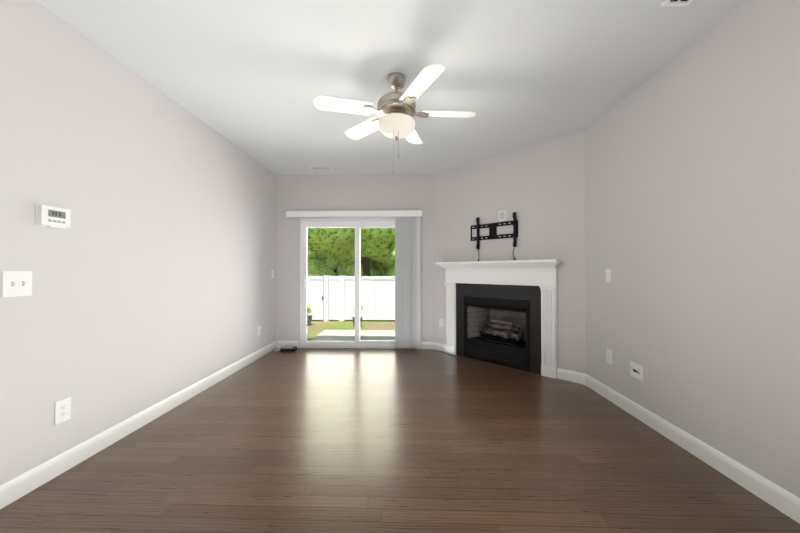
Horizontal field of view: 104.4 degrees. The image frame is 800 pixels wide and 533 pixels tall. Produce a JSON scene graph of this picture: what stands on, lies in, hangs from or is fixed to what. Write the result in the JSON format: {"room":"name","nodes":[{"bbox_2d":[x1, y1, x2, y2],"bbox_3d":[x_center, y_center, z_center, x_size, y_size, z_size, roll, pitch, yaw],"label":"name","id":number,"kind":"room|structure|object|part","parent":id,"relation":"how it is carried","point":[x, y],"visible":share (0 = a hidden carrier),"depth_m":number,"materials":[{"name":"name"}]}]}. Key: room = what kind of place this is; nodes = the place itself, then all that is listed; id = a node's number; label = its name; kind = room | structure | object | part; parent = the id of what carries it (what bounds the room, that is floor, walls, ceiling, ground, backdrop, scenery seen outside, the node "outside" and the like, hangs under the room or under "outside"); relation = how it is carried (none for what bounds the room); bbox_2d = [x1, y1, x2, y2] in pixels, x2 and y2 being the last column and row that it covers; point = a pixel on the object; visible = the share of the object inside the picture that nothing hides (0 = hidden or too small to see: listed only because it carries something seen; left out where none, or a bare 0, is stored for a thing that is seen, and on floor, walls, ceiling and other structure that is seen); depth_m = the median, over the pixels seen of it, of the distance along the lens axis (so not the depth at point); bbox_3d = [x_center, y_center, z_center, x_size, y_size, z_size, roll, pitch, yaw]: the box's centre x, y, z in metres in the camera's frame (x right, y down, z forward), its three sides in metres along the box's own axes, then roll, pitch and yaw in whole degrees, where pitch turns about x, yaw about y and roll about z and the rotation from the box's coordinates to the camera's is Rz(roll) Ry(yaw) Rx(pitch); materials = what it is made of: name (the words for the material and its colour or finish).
{"room":"living room","nodes":[
{"label":"living room","id":0,"kind":"room"},
{"bbox_2d":[0,0,276,484],"bbox_3d":[-2.157,-0.140,0.935,0.150,2.750,8.315,0,-1,2],"label":"wall","id":1,"kind":"structure","parent":0,"point":[151,268],"depth_m":2.17,"materials":[{"name":"paint"}]},
{"bbox_2d":[2,271,31,296],"bbox_3d":[-2.050,0.093,1.667,0.022,0.135,0.125,0,-1,2],"label":"double light switch","id":2,"kind":"object","parent":1,"relation":"attached to","point":[16,283],"visible":1,"depth_m":1.66,"materials":[{"name":"white plastic"}]},
{"bbox_2d":[35,204,70,228],"bbox_3d":[-2.038,-0.291,1.827,0.036,0.124,0.158,0,-1,2],"label":"thermostat","id":3,"kind":"object","parent":1,"relation":"attached to","point":[52,217],"visible":1,"depth_m":1.80,"materials":[{"name":"white plastic"}]},
{"bbox_2d":[54,397,70,424],"bbox_3d":[-2.049,0.877,1.886,0.009,0.135,0.085,0,-1,2],"label":"electrical outlet","id":4,"kind":"object","parent":1,"relation":"attached to","point":[63,410],"visible":1,"depth_m":1.88,"materials":[{"name":"white plastic"}]},
{"bbox_2d":[0,341,276,508],"bbox_3d":[-2.074,1.177,0.914,0.016,0.115,8.015,0,-1,2],"label":"baseboard","id":5,"kind":"structure","parent":1,"relation":"attached to","point":[19,486],"depth_m":2.14,"materials":[{"name":"white wood"}]},
{"bbox_2d":[36,0,744,174],"bbox_3d":[-0.078,-1.991,0.902,4.310,0.950,8.315,0,-1,2],"label":"ceiling","id":6,"kind":"structure","parent":0,"point":[252,78],"depth_m":2.26,"materials":[{"name":"white paint"}]},
{"bbox_2d":[310,166,331,169],"bbox_3d":[-1.172,-1.458,4.597,0.310,0.009,0.125,0,-1,2],"label":"ceiling vent","id":7,"kind":"object","parent":6,"relation":"in","point":[321,168],"visible":0.96,"depth_m":4.60,"materials":[{"name":"white metal"}]},
{"bbox_2d":[313,63,475,140],"bbox_3d":[-0.029,-1.246,2.227,1.270,0.499,0.758,0,-1,2],"label":"ceiling fan","id":8,"kind":"object","parent":6,"relation":"hanging from","point":[389,103],"depth_m":2.34,"materials":[{"name":"white wood"}]},
{"bbox_3d":[-0.431,-1.219,2.346,0.436,0.038,0.153,0,-1,-13],"label":"fan blade","id":9,"kind":"part","parent":8,"relation":"part of","materials":[{"name":"white wood"}]},
{"bbox_2d":[345,117,378,139],"bbox_3d":[-0.322,-1.214,2.747,0.436,0.038,0.153,-1,-1,44],"label":"blade","id":10,"kind":"object","parent":8,"relation":"attached to","point":[364,128],"depth_m":2.75,"materials":[{"name":"white wood"}]},
{"bbox_3d":[-0.201,-1.215,2.408,0.168,0.028,0.096,0,-1,-13],"label":"fan blade bracket","id":11,"kind":"part","parent":8,"relation":"part of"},
{"bbox_2d":[393,130,393,175],"bbox_3d":[-0.050,-0.925,2.370,0.009,0.460,0.010,0,-1,2],"label":"pull chain","id":12,"kind":"object","parent":8,"relation":"hanging from","point":[393,149],"depth_m":2.37,"materials":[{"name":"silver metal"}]},
{"bbox_2d":[378,113,414,138],"bbox_3d":[-0.028,-1.087,2.451,0.298,0.118,0.298,0,-1,2],"label":"shade","id":13,"kind":"object","parent":8,"relation":"attached to","point":[402,123],"visible":0.92,"depth_m":2.36,"materials":[{"name":"white glass"}]},
{"bbox_3d":[0.045,-1.217,2.290,0.096,0.028,0.168,0,-1,-25],"label":"fan blade bracket","id":14,"kind":"part","parent":8,"relation":"part of","materials":[{"name":"silver metal"}]},
{"bbox_2d":[405,129,422,143],"bbox_3d":[0.101,-1.212,2.849,0.153,0.038,0.436,0,-1,17],"label":"blade","id":15,"kind":"object","parent":8,"relation":"attached to","point":[414,138],"depth_m":2.93,"materials":[{"name":"white wood"}]},
{"bbox_3d":[0.141,-1.223,2.072,0.153,0.038,0.436,0,-1,-25],"label":"fan blade","id":16,"kind":"part","parent":8,"relation":"part of","materials":[{"name":"white wood"}]},
{"bbox_3d":[0.150,-1.215,2.463,0.168,0.028,0.096,0,-1,-4],"label":"fan blade bracket","id":17,"kind":"part","parent":8,"relation":"part of","materials":[{"name":"metal"}]},
{"bbox_3d":[0.388,-1.217,2.474,0.436,0.038,0.153,0,-1,-4],"label":"fan blade","id":18,"kind":"part","parent":8,"relation":"part of","materials":[{"name":"white wood"}]},
{"bbox_2d":[661,0,692,6],"bbox_3d":[1.565,-1.502,1.486,0.150,0.009,0.590,0,-1,2],"label":"ceiling vent","id":19,"kind":"object","parent":6,"relation":"in","point":[668,3],"visible":1,"depth_m":1.76,"materials":[{"name":"white metal"}]},
{"bbox_2d":[0,348,799,532],"bbox_3d":[-0.078,1.284,0.855,4.310,0.100,8.315,0,-1,2],"label":"floor","id":20,"kind":"structure","parent":0,"point":[347,440],"depth_m":1.95,"materials":[{"name":"brown wood"}]},
{"bbox_2d":[275,336,296,351],"bbox_3d":[-1.766,1.190,4.790,0.324,0.200,0.206,0,-1,-8],"label":"modem","id":21,"kind":"object","parent":20,"relation":"on","point":[289,348],"visible":1,"depth_m":4.72,"materials":[{"name":"black plastic"}]},
{"bbox_2d":[436,259,561,378],"bbox_3d":[1.326,0.607,4.173,0.600,1.348,1.680,1,-1,-44],"label":"fireplace","id":22,"kind":"object","parent":20,"relation":"on","point":[519,323],"visible":1,"depth_m":4.04,"materials":[{"name":"white wood"}]},
{"bbox_2d":[276,174,527,348],"bbox_3d":[0.039,-0.083,4.955,4.010,2.750,0.150,0,-1,2],"label":"wall","id":23,"kind":"structure","parent":0,"point":[377,192],"depth_m":4.92,"materials":[{"name":"paint"}]},
{"bbox_2d":[276,341,298,347],"bbox_3d":[-1.781,1.234,4.906,0.372,0.115,0.016,0,-1,2],"label":"baseboard","id":24,"kind":"structure","parent":23,"relation":"attached to","point":[281,344],"depth_m":4.90,"materials":[{"name":"white wood"}]},
{"bbox_2d":[300,217,414,348],"bbox_3d":[-0.679,0.254,4.956,1.826,2.076,0.161,0,-1,2],"label":"sliding door","id":25,"kind":"structure","parent":23,"relation":"in","point":[302,278],"depth_m":4.96,"materials":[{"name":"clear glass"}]},
{"bbox_3d":[-1.105,0.283,4.953,0.781,1.820,0.008,0,-1,2],"label":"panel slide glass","id":26,"kind":"part","parent":25,"relation":"part of","materials":[{"name":"clear glass"}]},
{"bbox_2d":[286,210,421,347],"bbox_3d":[-0.717,0.197,4.850,2.125,2.128,0.094,0,-1,2],"label":"vertical blind","id":27,"kind":"object","parent":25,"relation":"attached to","point":[407,278],"visible":1,"depth_m":4.81,"materials":[{"name":"white plastic"}]},
{"bbox_3d":[-0.253,0.283,4.978,0.781,1.820,0.008,0,-1,2],"label":"panel fixed glass","id":28,"kind":"part","parent":25,"relation":"part of","materials":[{"name":"clear glass"}]},
{"bbox_2d":[415,342,432,348],"bbox_3d":[0.378,1.233,4.844,0.290,0.115,0.016,0,-1,2],"label":"baseboard","id":29,"kind":"structure","parent":23,"relation":"attached to","point":[426,345],"depth_m":4.83,"materials":[{"name":"white wood"}]},
{"bbox_2d":[433,130,585,373],"bbox_3d":[1.297,-0.095,4.141,0.100,2.750,2.359,1,-1,-44],"label":"wall","id":30,"kind":"structure","parent":0,"point":[539,189],"depth_m":3.79,"materials":[{"name":"paint"}]},
{"bbox_2d":[433,342,445,351],"bbox_3d":[0.613,1.232,4.744,0.016,0.115,0.275,1,-1,-44],"label":"baseboard","id":31,"kind":"structure","parent":30,"relation":"attached to","point":[439,346],"depth_m":4.74,"materials":[{"name":"white wood"}]},
{"bbox_2d":[439,319,443,326],"bbox_3d":[0.631,0.862,4.735,0.009,0.125,0.078,1,-1,-44],"label":"electrical outlet","id":32,"kind":"object","parent":30,"relation":"attached to","point":[441,322],"visible":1,"depth_m":4.73,"materials":[{"name":"white plastic"}]},
{"bbox_2d":[470,212,517,260],"bbox_3d":[1.224,-0.373,4.116,0.044,0.603,0.690,1,-1,-44],"label":"mount","id":33,"kind":"object","parent":30,"relation":"attached to","point":[492,227],"visible":1,"depth_m":4.11,"materials":[{"name":"black metal"}]},
{"bbox_3d":[1.235,-0.470,4.127,0.015,0.215,0.690,1,-1,-44],"label":"plate","id":34,"kind":"part","parent":33,"relation":"part of","materials":[{"name":"black metal"}]},
{"bbox_2d":[498,210,506,220],"bbox_3d":[1.333,-0.661,4.034,0.009,0.130,0.110,1,-1,-44],"label":"outlet plate","id":35,"kind":"object","parent":30,"relation":"attached to","point":[502,215],"visible":1,"depth_m":4.03,"materials":[{"name":"white plastic"}]},
{"bbox_2d":[557,368,584,384],"bbox_3d":[1.891,1.213,3.428,0.016,0.115,0.294,1,-1,-44],"label":"baseboard","id":36,"kind":"structure","parent":30,"relation":"attached to","point":[571,376],"depth_m":3.42,"materials":[{"name":"white wood"}]},
{"bbox_2d":[584,0,799,497],"bbox_3d":[2.001,-0.142,0.816,0.150,2.750,8.315,0,-1,2],"label":"wall","id":37,"kind":"structure","parent":0,"point":[692,189],"depth_m":1.95,"materials":[{"name":"paint"}]},
{"bbox_2d":[606,269,611,281],"bbox_3d":[1.981,0.086,2.947,0.012,0.125,0.078,0,-1,2],"label":"light switch","id":38,"kind":"object","parent":37,"relation":"attached to","point":[608,275],"visible":1,"depth_m":2.93,"materials":[{"name":"white plastic"}]},
{"bbox_2d":[607,349,612,363],"bbox_3d":[1.983,0.853,2.936,0.009,0.125,0.078,0,-1,2],"label":"electrical outlet","id":39,"kind":"object","parent":37,"relation":"attached to","point":[609,357],"visible":1,"depth_m":2.93,"materials":[{"name":"white plastic"}]},
{"bbox_2d":[630,361,642,380],"bbox_3d":[1.973,0.871,2.586,0.038,0.120,0.140,0,-1,2],"label":"outlet plate","id":40,"kind":"object","parent":37,"relation":"attached to","point":[636,370],"visible":1,"depth_m":2.58,"materials":[{"name":"white plastic"}]},
{"bbox_2d":[585,374,799,523],"bbox_3d":[1.897,1.165,0.061,0.016,0.115,6.537,0,-1,2],"label":"baseboard","id":41,"kind":"structure","parent":37,"relation":"attached to","point":[782,500],"depth_m":1.93,"materials":[{"name":"white wood"}]},
{"label":"outside","id":42,"kind":"structure","parent":0,"visible":0},
{"bbox_2d":[307,320,394,340],"bbox_3d":[0.597,1.827,24.915,50.000,0.200,39.835,0,-1,2],"label":"lawn","id":43,"kind":"structure","parent":42,"point":[380,322],"depth_m":7.65,"materials":[{"name":"green plant"}]},
{"bbox_2d":[307,303,311,325],"bbox_3d":[-2.344,1.202,7.817,0.267,0.562,0.267,0,-1,-7],"label":"planter","id":44,"kind":"object","parent":43,"relation":"on","point":[308,316],"depth_m":7.77,"materials":[{"name":"green plant"}]},
{"bbox_3d":[-2.344,1.363,7.815,0.270,0.240,0.270,0,-1,2],"label":"pot","id":45,"kind":"part","parent":44,"relation":"part of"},
{"bbox_2d":[307,275,394,321],"bbox_3d":[-1.563,0.867,8.470,11.164,1.250,0.140,0,-1,2],"label":"fence","id":46,"kind":"object","parent":43,"relation":"on","point":[319,314],"depth_m":8.44,"materials":[{"name":"white plastic"}]},
{"bbox_2d":[307,228,394,298],"bbox_3d":[-0.892,-4.358,14.652,19.253,12.385,9.568,0,-1,2],"label":"tree","id":47,"kind":"object","parent":43,"relation":"on","point":[346,254],"depth_m":11.91,"materials":[{"name":"green plant"}]},
{"bbox_2d":[310,330,394,340],"bbox_3d":[-0.122,1.386,5.940,3.150,0.140,1.850,0,-1,2],"label":"patio slab","id":48,"kind":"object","parent":43,"relation":"on","point":[347,336],"depth_m":6.30,"materials":[{"name":"concrete"}]},
{"bbox_2d":[352,305,362,326],"bbox_3d":[-1.041,1.205,7.580,0.267,0.551,0.267,0,-1,-7],"label":"planter","id":49,"kind":"object","parent":43,"relation":"on","point":[361,307],"depth_m":7.53,"materials":[{"name":"white"}]},
{"bbox_3d":[-1.041,1.359,7.577,0.270,0.240,0.270,0,-1,2],"label":"pot","id":50,"kind":"part","parent":49,"relation":"part of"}
]}

